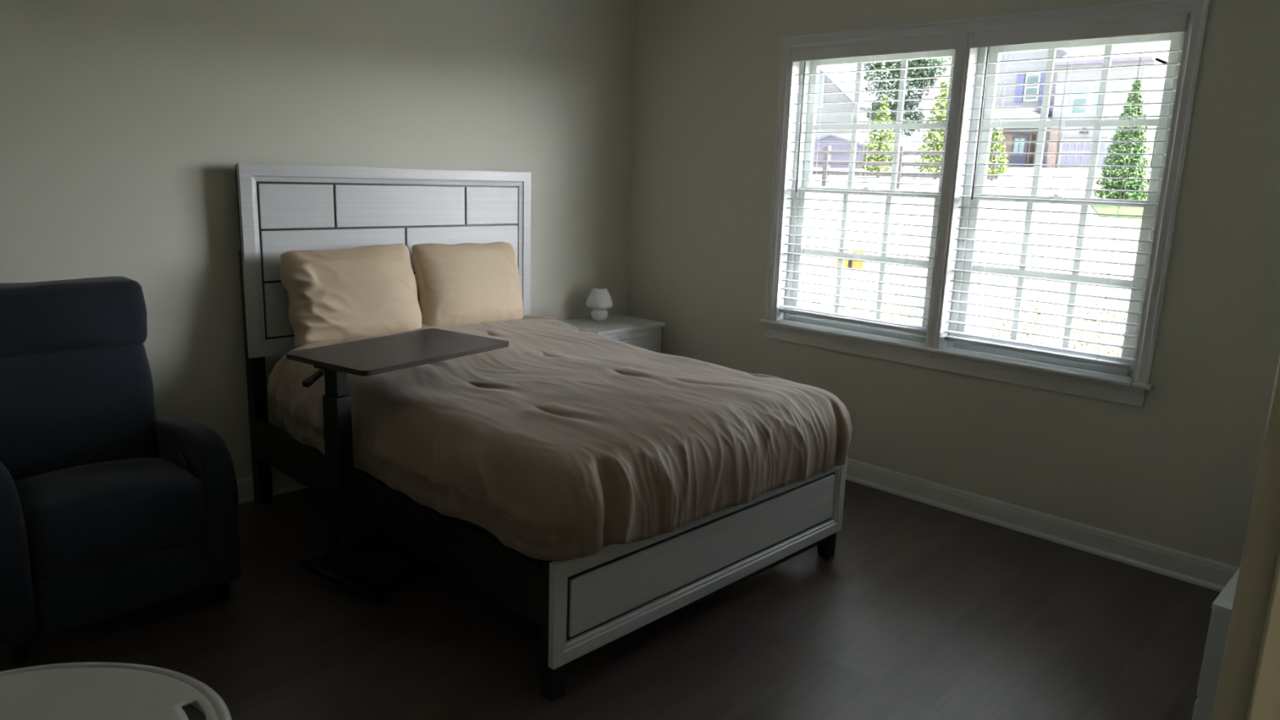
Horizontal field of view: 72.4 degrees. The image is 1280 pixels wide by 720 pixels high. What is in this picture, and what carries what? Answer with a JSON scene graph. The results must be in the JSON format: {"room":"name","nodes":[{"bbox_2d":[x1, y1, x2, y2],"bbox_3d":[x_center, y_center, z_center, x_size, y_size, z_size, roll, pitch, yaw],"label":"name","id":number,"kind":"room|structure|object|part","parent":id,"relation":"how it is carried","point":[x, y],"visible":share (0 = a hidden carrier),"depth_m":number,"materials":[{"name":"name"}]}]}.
{"room":"bedroom","nodes":[
{"label":"bedroom","id":0,"kind":"room"},
{"bbox_2d":[0,0,635,479],"bbox_3d":[-1.942,-0.669,3.934,0.150,2.740,5.500,13,16,43],"label":"wall","id":1,"kind":"structure","parent":0,"point":[126,126],"depth_m":3.97,"materials":[{"name":"beige paint"}]},
{"bbox_2d":[236,470,307,504],"bbox_3d":[-1.923,0.628,4.147,0.024,0.116,5.200,13,16,43],"label":"baseboard","id":2,"kind":"structure","parent":1,"relation":"attached to","point":[282,483],"depth_m":4.28,"materials":[{"name":"white paint"}]},
{"bbox_2d":[0,480,1220,719],"bbox_3d":[0.149,1.224,2.184,6.150,0.100,5.500,13,16,43],"label":"floor","id":3,"kind":"structure","parent":0,"point":[919,611],"depth_m":3.07,"materials":[{"name":"brown wood"}]},
{"bbox_2d":[0,662,231,719],"bbox_3d":[-1.187,1.000,1.596,0.845,0.501,0.845,13,16,43],"label":"round table","id":4,"kind":"object","parent":3,"relation":"on","point":[82,691],"visible":1,"depth_m":1.83,"materials":[{"name":"grey plastic"}]},
{"bbox_2d":[0,276,241,665],"bbox_3d":[-1.992,0.316,3.138,0.855,1.142,0.745,13,16,43],"label":"recliner","id":5,"kind":"object","parent":3,"relation":"on","point":[109,507],"visible":1,"depth_m":3.07,"materials":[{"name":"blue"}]},
{"bbox_3d":[-1.992,0.928,2.802,0.051,0.084,0.052,13,16,43],"label":"leg","id":6,"kind":"part","parent":5,"relation":"part of","materials":[{"name":"black"}]},
{"bbox_3d":[-2.224,0.565,2.961,0.850,0.543,0.108,13,16,43],"label":"arm","id":7,"kind":"part","parent":5,"relation":"part of"},
{"bbox_3d":[-2.130,0.183,3.255,0.264,0.505,0.569,13,16,43],"label":"backrest","id":8,"kind":"part","parent":5,"relation":"part of","materials":[{"name":"fabric"}]},
{"bbox_3d":[-1.926,0.509,3.107,0.653,0.283,0.531,13,16,43],"label":"seat","id":9,"kind":"part","parent":5,"relation":"part of","materials":[{"name":"fabric"}]},
{"bbox_3d":[-1.777,0.485,3.408,0.850,0.543,0.107,13,16,43],"label":"arm","id":10,"kind":"part","parent":5,"relation":"part of"},
{"bbox_3d":[-1.550,0.849,3.244,0.051,0.084,0.052,13,16,43],"label":"leg","id":11,"kind":"part","parent":5,"relation":"part of","materials":[{"name":"black"}]},
{"bbox_2d":[285,328,508,603],"bbox_3d":[-0.960,0.392,3.523,0.466,0.899,0.793,10,14,33],"label":"table","id":12,"kind":"object","parent":3,"relation":"on","point":[387,353],"visible":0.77,"depth_m":3.29,"materials":[{"name":"brown wood"}]},
{"bbox_3d":[-1.180,0.067,3.157,0.073,0.058,0.034,-3,13,-24],"label":"height lever","id":13,"kind":"part","parent":12,"relation":"part of","materials":[{"name":"black plastic"}]},
{"bbox_3d":[-1.064,0.010,3.263,0.120,0.012,0.270,10,14,33],"label":"mounting plate","id":14,"kind":"part","parent":12,"relation":"part of","materials":[{"name":"black metal"}]},
{"bbox_3d":[-1.112,0.757,3.738,0.044,0.026,0.580,10,14,33],"label":"leg","id":15,"kind":"part","parent":12,"relation":"part of","materials":[{"name":"black metal"}]},
{"bbox_3d":[-0.797,0.811,3.532,0.044,0.026,0.580,10,14,33],"label":"leg","id":16,"kind":"part","parent":12,"relation":"part of","materials":[{"name":"black metal"}]},
{"bbox_2d":[235,163,847,702],"bbox_3d":[-0.471,-0.010,3.840,2.239,1.586,1.617,13,16,43],"label":"bed","id":17,"kind":"object","parent":3,"relation":"on","point":[584,607],"visible":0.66,"depth_m":3.64,"materials":[{"name":"white laminate"}]},
{"bbox_3d":[-1.788,0.093,4.077,0.075,1.200,0.062,13,16,43],"label":"headboard leg","id":18,"kind":"part","parent":17,"relation":"part of","materials":[{"name":"black wood"}]},
{"bbox_3d":[-1.597,-0.249,4.141,0.010,0.250,0.349,13,16,43],"label":"panel","id":19,"kind":"part","parent":17,"relation":"part of","materials":[{"name":"white laminate"}]},
{"bbox_3d":[-1.582,-0.711,4.043,0.010,0.199,0.349,13,16,43],"label":"panel","id":20,"kind":"part","parent":17,"relation":"part of","materials":[{"name":"white laminate"}]},
{"bbox_3d":[-1.458,-0.516,4.221,0.010,0.226,0.725,13,16,43],"label":"panel","id":21,"kind":"part","parent":17,"relation":"part of","materials":[{"name":"white laminate"}]},
{"bbox_3d":[-1.206,-0.537,4.479,0.026,0.870,1.617,13,16,43],"label":"headboard","id":22,"kind":"part","parent":17,"relation":"part of","materials":[{"name":"white laminate"}]},
{"bbox_3d":[-1.033,0.543,3.377,2.105,0.190,0.028,13,16,43],"label":"rail","id":23,"kind":"part","parent":17,"relation":"part of","materials":[{"name":"black wood"}]},
{"bbox_3d":[-1.196,-0.780,4.429,0.010,0.199,0.728,13,16,43],"label":"panel","id":24,"kind":"part","parent":17,"relation":"part of","materials":[{"name":"white laminate"}]},
{"bbox_3d":[-1.212,-0.319,4.527,0.010,0.250,0.728,13,16,43],"label":"panel","id":25,"kind":"part","parent":17,"relation":"part of","materials":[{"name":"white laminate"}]},
{"bbox_3d":[-0.947,-0.608,4.733,0.010,0.226,0.708,13,16,43],"label":"panel","id":26,"kind":"part","parent":17,"relation":"part of","materials":[{"name":"white laminate"}]},
{"bbox_3d":[-0.812,-0.849,4.814,0.010,0.199,0.344,13,16,43],"label":"panel","id":27,"kind":"part","parent":17,"relation":"part of","materials":[{"name":"white laminate"}]},
{"bbox_3d":[-0.268,0.992,2.721,0.063,0.104,0.070,13,16,43],"label":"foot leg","id":28,"kind":"part","parent":17,"relation":"part of","materials":[{"name":"black wood"}]},
{"bbox_3d":[0.301,0.669,3.190,0.024,0.340,1.617,13,16,43],"label":"footboard","id":29,"kind":"part","parent":17,"relation":"part of","materials":[{"name":"white laminate"}]},
{"bbox_3d":[0.280,0.845,3.243,0.043,0.026,1.497,13,16,43],"label":"rail","id":30,"kind":"part","parent":17,"relation":"part of","materials":[{"name":"white wood"}]},
{"bbox_3d":[0.301,0.669,3.190,0.011,0.190,1.469,13,16,43],"label":"panel","id":31,"kind":"part","parent":17,"relation":"part of","materials":[{"name":"white laminate"}]},
{"bbox_3d":[0.803,0.800,3.793,0.063,0.104,0.070,13,16,43],"label":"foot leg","id":32,"kind":"part","parent":17,"relation":"part of","materials":[{"name":"black wood"}]},
{"bbox_3d":[-0.492,0.252,3.908,1.975,0.385,1.435,13,16,43],"label":"mattress","id":33,"kind":"object","parent":17,"relation":"on","visible":0},
{"bbox_2d":[267,315,852,560],"bbox_3d":[-0.371,0.167,3.776,2.063,0.406,1.751,13,16,43],"label":"comforter","id":34,"kind":"object","parent":33,"relation":"on","point":[564,441],"visible":0.81,"depth_m":3.13,"materials":[{"name":"beige fabric"}]},
{"bbox_2d":[280,243,422,346],"bbox_3d":[-1.343,-0.313,4.116,0.651,0.442,0.261,-9,16,-42],"label":"pillow","id":35,"kind":"object","parent":34,"relation":"on","point":[371,290],"visible":0.95,"depth_m":4.01,"materials":[{"name":"beige fabric"}]},
{"bbox_2d":[412,241,523,326],"bbox_3d":[-0.889,-0.394,4.585,0.247,0.442,0.643,12,15,38],"label":"pillow","id":36,"kind":"object","parent":34,"relation":"on","point":[460,283],"visible":0.94,"depth_m":4.46,"materials":[{"name":"beige fabric"}]},
{"bbox_2d":[560,313,665,352],"bbox_3d":[-0.207,0.108,5.468,0.432,0.696,0.572,13,16,43],"label":"nightstand","id":37,"kind":"object","parent":3,"relation":"on","point":[642,333],"visible":0.26,"depth_m":5.35,"materials":[{"name":"white paint"}]},
{"bbox_2d":[586,285,613,321],"bbox_3d":[-0.251,-0.351,5.428,0.168,0.215,0.167,1,12,-4],"label":"table lamp","id":38,"kind":"object","parent":37,"relation":"on","point":[599,300],"visible":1,"depth_m":5.38,"materials":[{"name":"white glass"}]},
{"bbox_3d":[-0.250,-0.384,5.421,0.168,0.127,0.168,13,16,43],"label":"lamp shade","id":39,"kind":"part","parent":38,"relation":"part of","materials":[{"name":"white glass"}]},
{"bbox_3d":[-0.059,-0.029,5.295,0.010,0.265,0.512,13,16,43],"label":"drawer","id":40,"kind":"part","parent":37,"relation":"part of","materials":[{"name":"white paint"}]},
{"bbox_3d":[-0.058,-0.029,5.295,0.008,0.177,0.424,13,16,43],"label":"panel","id":41,"kind":"part","parent":37,"relation":"part of","materials":[{"name":"white paint"}]},
{"bbox_2d":[1191,567,1239,719],"bbox_3d":[2.031,0.812,2.660,0.315,0.570,1.490,13,16,43],"label":"dresser","id":42,"kind":"object","parent":3,"relation":"on","point":[1222,606],"visible":0.34,"depth_m":2.19,"materials":[{"name":"white paint"}]},
{"bbox_3d":[1.600,0.971,2.449,0.010,0.240,0.470,13,16,43],"label":"drawer","id":43,"kind":"part","parent":42,"relation":"part of","materials":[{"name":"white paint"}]},
{"bbox_3d":[1.609,0.722,2.396,0.010,0.240,0.470,13,16,43],"label":"drawer","id":44,"kind":"part","parent":42,"relation":"part of","materials":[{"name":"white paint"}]},
{"bbox_2d":[626,0,1279,567],"bbox_3d":[2.124,-0.488,3.716,6.000,2.740,0.150,13,16,43],"label":"wall","id":45,"kind":"structure","parent":0,"point":[1179,470],"depth_m":4.14,"materials":[{"name":"beige paint"}]},
{"bbox_2d":[783,49,955,342],"bbox_3d":[1.206,-0.881,4.614,0.919,1.471,0.078,13,16,43],"label":"window","id":46,"kind":"structure","parent":45,"relation":"in","point":[811,66],"depth_m":4.68,"materials":[{"name":"grey plastic"}]},
{"bbox_3d":[1.188,-0.544,4.679,0.847,0.725,0.028,13,16,43],"label":"sash","id":47,"kind":"part","parent":46,"relation":"part of","materials":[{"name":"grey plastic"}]},
{"bbox_2d":[779,35,956,335],"bbox_3d":[1.144,-0.895,4.545,0.919,1.421,0.083,13,16,43],"label":"window blind","id":48,"kind":"object","parent":46,"relation":"attached to","point":[944,42],"visible":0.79,"depth_m":4.51,"materials":[{"name":"white paint"}]},
{"bbox_3d":[0.936,-0.931,4.768,0.012,1.367,0.051,13,16,43],"label":"ladder cord","id":49,"kind":"part","parent":48,"relation":"part of","materials":[{"name":"white fabric"}]},
{"bbox_3d":[1.132,-0.212,4.702,0.895,0.020,0.052,13,16,43],"label":"rail","id":50,"kind":"part","parent":48,"relation":"part of","materials":[{"name":"white plastic"}]},
{"bbox_3d":[1.151,-0.881,4.563,0.012,1.367,0.051,13,16,43],"label":"ladder cord","id":51,"kind":"part","parent":48,"relation":"part of","materials":[{"name":"white fabric"}]},
{"bbox_3d":[1.365,-0.830,4.359,0.012,1.367,0.051,13,16,43],"label":"ladder cord","id":52,"kind":"part","parent":48,"relation":"part of","materials":[{"name":"white fabric"}]},
{"bbox_3d":[1.232,-1.219,4.557,0.847,0.712,0.028,13,16,43],"label":"sash","id":53,"kind":"part","parent":46,"relation":"part of","materials":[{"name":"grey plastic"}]},
{"bbox_2d":[925,31,978,348],"bbox_3d":[1.527,-0.797,4.243,0.072,1.483,0.168,13,16,43],"label":"trim","id":54,"kind":"structure","parent":45,"relation":"attached to","point":[964,67],"depth_m":4.18,"materials":[{"name":"white paint"}]},
{"bbox_2d":[764,324,1146,407],"bbox_3d":[1.427,-0.006,4.375,1.984,0.085,0.022,13,16,43],"label":"trim","id":55,"kind":"structure","parent":45,"relation":"attached to","point":[1131,396],"depth_m":4.22,"materials":[{"name":"white paint"}]},
{"bbox_2d":[758,319,1154,390],"bbox_3d":[1.458,-0.062,4.391,2.037,0.020,0.162,13,16,43],"label":"trim","id":56,"kind":"structure","parent":45,"relation":"attached to","point":[1118,380],"depth_m":4.20,"materials":[{"name":"white paint"}]},
{"bbox_2d":[764,0,1209,384],"bbox_3d":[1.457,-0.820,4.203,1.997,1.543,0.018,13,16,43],"label":"trim","id":57,"kind":"structure","parent":45,"relation":"attached to","point":[1199,9],"depth_m":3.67,"materials":[{"name":"white paint"}]},
{"bbox_2d":[845,457,1239,591],"bbox_3d":[1.329,0.642,4.588,4.060,0.116,0.024,13,16,43],"label":"baseboard","id":58,"kind":"structure","parent":45,"relation":"attached to","point":[1204,572],"depth_m":4.04,"materials":[{"name":"white paint"}]},
{"bbox_2d":[946,31,1184,377],"bbox_3d":[1.893,-0.718,3.957,0.866,1.471,0.078,13,16,43],"label":"window","id":59,"kind":"structure","parent":45,"relation":"in","point":[1176,39],"depth_m":3.96,"materials":[{"name":"grey plastic"}]},
{"bbox_3d":[1.875,-0.382,4.021,0.794,0.725,0.028,13,16,43],"label":"sash","id":60,"kind":"part","parent":59,"relation":"part of","materials":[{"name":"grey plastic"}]},
{"bbox_2d":[944,14,1187,370],"bbox_3d":[1.831,-0.727,3.889,0.866,1.432,0.083,13,16,43],"label":"window blind","id":61,"kind":"object","parent":59,"relation":"attached to","point":[1175,24],"visible":0.91,"depth_m":3.86,"materials":[{"name":"white paint"}]},
{"bbox_3d":[1.636,-0.761,4.100,0.012,1.378,0.051,13,16,43],"label":"ladder cord","id":62,"kind":"part","parent":61,"relation":"part of","materials":[{"name":"white fabric"}]},
{"bbox_3d":[1.819,-0.039,4.047,0.842,0.020,0.052,13,16,43],"label":"rail","id":63,"kind":"part","parent":61,"relation":"part of","materials":[{"name":"white plastic"}]},
{"bbox_3d":[1.837,-0.713,3.907,0.012,1.378,0.051,13,16,43],"label":"ladder cord","id":64,"kind":"part","parent":61,"relation":"part of","materials":[{"name":"white fabric"}]},
{"bbox_3d":[2.039,-0.665,3.714,0.012,1.378,0.051,13,16,43],"label":"ladder cord","id":65,"kind":"part","parent":61,"relation":"part of","materials":[{"name":"white fabric"}]},
{"bbox_3d":[1.919,-1.057,3.900,0.794,0.712,0.028,13,16,43],"label":"sash","id":66,"kind":"part","parent":59,"relation":"part of","materials":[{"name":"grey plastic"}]},
{"bbox_3d":[1.046,0.037,1.075,0.120,2.740,5.200,13,16,43],"label":"wall","id":67,"kind":"structure","parent":0,"visible":0},
{"bbox_2d":[1211,356,1279,719],"bbox_3d":[-0.048,0.515,0.149,0.016,2.120,0.965,13,16,43],"label":"trim","id":68,"kind":"structure","parent":67,"relation":"attached to","point":[1261,547],"depth_m":0.37,"materials":[{"name":"beige paint"}]},
{"bbox_2d":[1245,548,1279,719],"bbox_3d":[-0.002,0.555,0.110,0.122,2.060,0.845,13,16,43],"label":"trim","id":69,"kind":"structure","parent":67,"relation":"attached to","point":[1264,699],"depth_m":0.35,"materials":[{"name":"beige paint"}]},
{"label":"outside","id":70,"kind":"structure","parent":0,"visible":0},
{"bbox_2d":[815,167,1151,190],"bbox_3d":[10.917,-5.402,25.859,11.185,0.814,5.588,-9,16,-41],"label":"driveway","id":71,"kind":"structure","parent":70,"point":[1018,181],"depth_m":24.31,"materials":[{"name":"grey concrete"}]},
{"bbox_2d":[913,75,949,178],"bbox_3d":[8.446,-6.545,24.674,1.358,2.864,1.350,13,16,43],"label":"arborvitae","id":72,"kind":"object","parent":71,"relation":"on","point":[935,136],"visible":0.55,"depth_m":24.58,"materials":[{"name":"green plant"}]},
{"bbox_2d":[986,120,1008,180],"bbox_3d":[9.615,-5.686,23.694,0.832,1.666,0.860,13,16,43],"label":"arborvitae","id":73,"kind":"object","parent":71,"relation":"on","point":[1001,147],"visible":0.56,"depth_m":23.57,"materials":[{"name":"green plant"}]},
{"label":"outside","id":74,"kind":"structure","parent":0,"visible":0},
{"bbox_2d":[800,159,1151,355],"bbox_3d":[38.501,-9.715,51.210,150.000,3.650,119.850,13,16,43],"label":"ground","id":75,"kind":"structure","parent":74,"point":[1104,232],"depth_m":12.29,"materials":[{"name":"white"}]},
{"bbox_2d":[813,133,893,168],"bbox_3d":[7.979,-7.929,33.683,3.200,1.420,2.500,13,16,43],"label":"shed","id":76,"kind":"object","parent":75,"relation":"on","point":[829,137],"visible":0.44,"depth_m":32.71,"materials":[{"name":"purple"}]},
{"bbox_2d":[835,249,871,269],"bbox_3d":[2.857,-1.343,11.699,0.420,0.240,0.200,13,16,43],"label":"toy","id":77,"kind":"object","parent":75,"relation":"on","point":[847,264],"visible":0.48,"depth_m":11.58,"materials":[{"name":"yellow plastic"}]},
{"bbox_2d":[840,272,907,321],"bbox_3d":[1.762,-0.178,6.724,0.502,0.987,0.493,13,16,43],"label":"shrub","id":78,"kind":"object","parent":75,"relation":"on","point":[873,275],"visible":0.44,"depth_m":6.64,"materials":[{"name":"green plant"}]},
{"bbox_2d":[858,94,894,177],"bbox_3d":[7.168,-6.628,25.968,1.248,2.406,1.266,13,16,43],"label":"arborvitae","id":79,"kind":"object","parent":75,"relation":"on","point":[882,136],"visible":0.62,"depth_m":25.84,"materials":[{"name":"green plant"}]},
{"bbox_2d":[814,62,940,159],"bbox_3d":[10.028,-13.526,46.625,8.900,6.520,9.250,13,16,43],"label":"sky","id":80,"kind":"structure","parent":75,"relation":"on","point":[838,97],"depth_m":41.86,"materials":[{"name":"grey"}]},
{"bbox_3d":[8.519,-12.919,41.895,0.440,1.440,0.020,13,16,43],"label":"pane","id":81,"kind":"part","parent":80,"relation":"part of","materials":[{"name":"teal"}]},
{"bbox_2d":[812,146,1001,189],"bbox_3d":[3.583,-5.319,24.081,12.700,1.120,0.140,13,16,43],"label":"rail fence","id":82,"kind":"object","parent":75,"relation":"on","point":[826,166],"visible":0.21,"depth_m":21.70,"materials":[{"name":"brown wood"}]},
{"bbox_3d":[4.865,-5.016,22.855,0.140,1.120,0.140,13,16,43],"label":"post","id":83,"kind":"part","parent":82,"relation":"part of","materials":[{"name":"white wood"}]},
{"bbox_3d":[6.361,-4.662,21.424,0.140,1.120,0.140,13,16,43],"label":"post","id":84,"kind":"part","parent":82,"relation":"part of","materials":[{"name":"white wood"}]},
{"bbox_3d":[3.579,-5.202,24.107,12.700,0.100,0.060,13,16,43],"label":"rail","id":85,"kind":"part","parent":82,"relation":"part of","materials":[{"name":"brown wood"}]},
{"bbox_3d":[3.587,-5.456,24.052,12.700,0.100,0.060,13,16,43],"label":"rail","id":86,"kind":"part","parent":82,"relation":"part of","materials":[{"name":"white wood"}]},
{"bbox_3d":[3.595,-5.710,23.998,12.700,0.100,0.060,13,16,43],"label":"rail","id":87,"kind":"part","parent":82,"relation":"part of","materials":[{"name":"white wood"}]},
{"bbox_2d":[862,57,951,143],"bbox_3d":[10.461,-11.217,36.116,4.736,6.022,2.907,13,16,43],"label":"shade tree","id":88,"kind":"object","parent":75,"relation":"on","point":[911,73],"visible":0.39,"depth_m":35.45,"materials":[{"name":"green plant"}]},
{"bbox_2d":[890,297,924,325],"bbox_3d":[1.906,0.023,6.120,0.375,0.932,0.383,2,12,2],"label":"shrub","id":89,"kind":"object","parent":75,"relation":"on","point":[918,300],"visible":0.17,"depth_m":6.10,"materials":[{"name":"green plant"}]},
{"bbox_2d":[989,289,1051,344],"bbox_3d":[2.552,-0.007,5.976,0.382,1.014,0.383,1,12,-3],"label":"shrub","id":90,"kind":"object","parent":75,"relation":"on","point":[1004,325],"visible":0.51,"depth_m":5.91,"materials":[{"name":"green plant"}]},
{"bbox_2d":[989,41,1170,169],"bbox_3d":[17.933,-9.988,34.335,6.900,5.620,12.310,13,16,43],"label":"house","id":91,"kind":"structure","parent":75,"relation":"on","point":[1156,58],"depth_m":29.60,"materials":[{"name":"grey"}]},
{"bbox_3d":[13.664,-7.485,31.518,0.560,1.220,0.080,13,16,43],"label":"door","id":92,"kind":"part","parent":91,"relation":"part of","materials":[{"name":"grey paint"}]},
{"bbox_3d":[13.632,-7.688,31.435,0.360,0.550,0.030,13,16,43],"label":"pane","id":93,"kind":"part","parent":91,"relation":"part of","materials":[{"name":"teal"}]},
{"bbox_2d":[1013,73,1025,102],"bbox_3d":[13.720,-9.842,31.595,0.280,1.000,0.060,13,16,43],"label":"shutter","id":94,"kind":"object","parent":91,"relation":"hanging from","point":[1019,77],"depth_m":31.57,"materials":[{"name":"blue"}]},
{"bbox_3d":[14.008,-9.749,31.274,0.400,0.830,0.030,13,16,43],"label":"pane","id":95,"kind":"part","parent":91,"relation":"part of","materials":[{"name":"clear glass"}]},
{"bbox_2d":[1038,71,1045,101],"bbox_3d":[14.339,-9.695,31.003,0.280,1.000,0.060,13,16,43],"label":"shutter","id":96,"kind":"object","parent":91,"relation":"hanging from","point":[1042,75],"depth_m":31.06,"materials":[{"name":"blue"}]},
{"bbox_3d":[14.485,-6.822,29.898,0.150,0.350,0.030,13,16,43],"label":"garage panel","id":97,"kind":"part","parent":91,"relation":"part of","materials":[{"name":"grey"}]},
{"bbox_3d":[14.499,-7.257,29.805,0.150,0.240,0.030,13,16,43],"label":"garage panel","id":98,"kind":"part","parent":91,"relation":"part of","materials":[{"name":"grey"}]},
{"bbox_3d":[14.652,-6.782,29.738,0.150,0.350,0.030,13,16,43],"label":"garage panel","id":99,"kind":"part","parent":91,"relation":"part of","materials":[{"name":"grey"}]},
{"bbox_3d":[14.666,-7.218,29.645,0.150,0.240,0.030,13,16,43],"label":"garage panel","id":100,"kind":"part","parent":91,"relation":"part of","materials":[{"name":"grey"}]},
{"bbox_3d":[14.819,-6.743,29.578,0.150,0.350,0.030,13,16,43],"label":"garage panel","id":101,"kind":"part","parent":91,"relation":"part of","materials":[{"name":"grey"}]},
{"bbox_3d":[14.745,-8.530,29.360,0.430,0.470,0.030,13,16,43],"label":"pane","id":102,"kind":"part","parent":91,"relation":"part of","materials":[{"name":"clear glass"}]},
{"bbox_3d":[14.834,-7.178,29.485,0.150,0.240,0.030,13,16,43],"label":"garage panel","id":103,"kind":"part","parent":91,"relation":"part of","materials":[{"name":"grey"}]},
{"bbox_3d":[14.987,-6.703,29.418,0.150,0.350,0.030,13,16,43],"label":"garage panel","id":104,"kind":"part","parent":91,"relation":"part of","materials":[{"name":"grey"}]},
{"bbox_3d":[15.001,-7.138,29.325,0.150,0.240,0.030,13,16,43],"label":"garage panel","id":105,"kind":"part","parent":91,"relation":"part of","materials":[{"name":"grey"}]},
{"bbox_3d":[15.095,-6.865,29.352,2.000,1.100,0.070,13,16,43],"label":"garage door","id":106,"kind":"part","parent":91,"relation":"part of","materials":[{"name":"grey"}]},
{"bbox_3d":[14.974,-8.698,29.102,1.050,0.920,0.030,13,16,43],"label":"pane","id":107,"kind":"part","parent":91,"relation":"part of","materials":[{"name":"teal"}]},
{"bbox_3d":[15.322,-6.624,29.097,0.150,0.350,0.030,13,16,43],"label":"garage panel","id":108,"kind":"part","parent":91,"relation":"part of","materials":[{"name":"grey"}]},
{"bbox_3d":[15.336,-7.059,29.005,0.150,0.240,0.030,13,16,43],"label":"garage panel","id":109,"kind":"part","parent":91,"relation":"part of","materials":[{"name":"grey"}]},
{"bbox_2d":[1072,299,1126,355],"bbox_3d":[2.953,0.098,5.615,0.456,0.985,0.457,-3,13,-22],"label":"shrub","id":110,"kind":"object","parent":75,"relation":"on","point":[1085,320],"visible":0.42,"depth_m":5.57,"materials":[{"name":"green plant"}]},
{"bbox_2d":[1091,191,1146,218],"bbox_3d":[10.267,-3.034,17.031,2.400,0.566,6.100,13,16,43],"label":"lawn patch","id":111,"kind":"structure","parent":75,"relation":"on","point":[1099,209],"depth_m":15.52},
{"bbox_2d":[1093,76,1151,199],"bbox_3d":[8.989,-4.002,16.081,0.990,2.313,0.988,-1,12,-12],"label":"tree","id":112,"kind":"object","parent":111,"relation":"on","point":[1136,148],"visible":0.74,"depth_m":15.97,"materials":[{"name":"green plant"}]}
]}

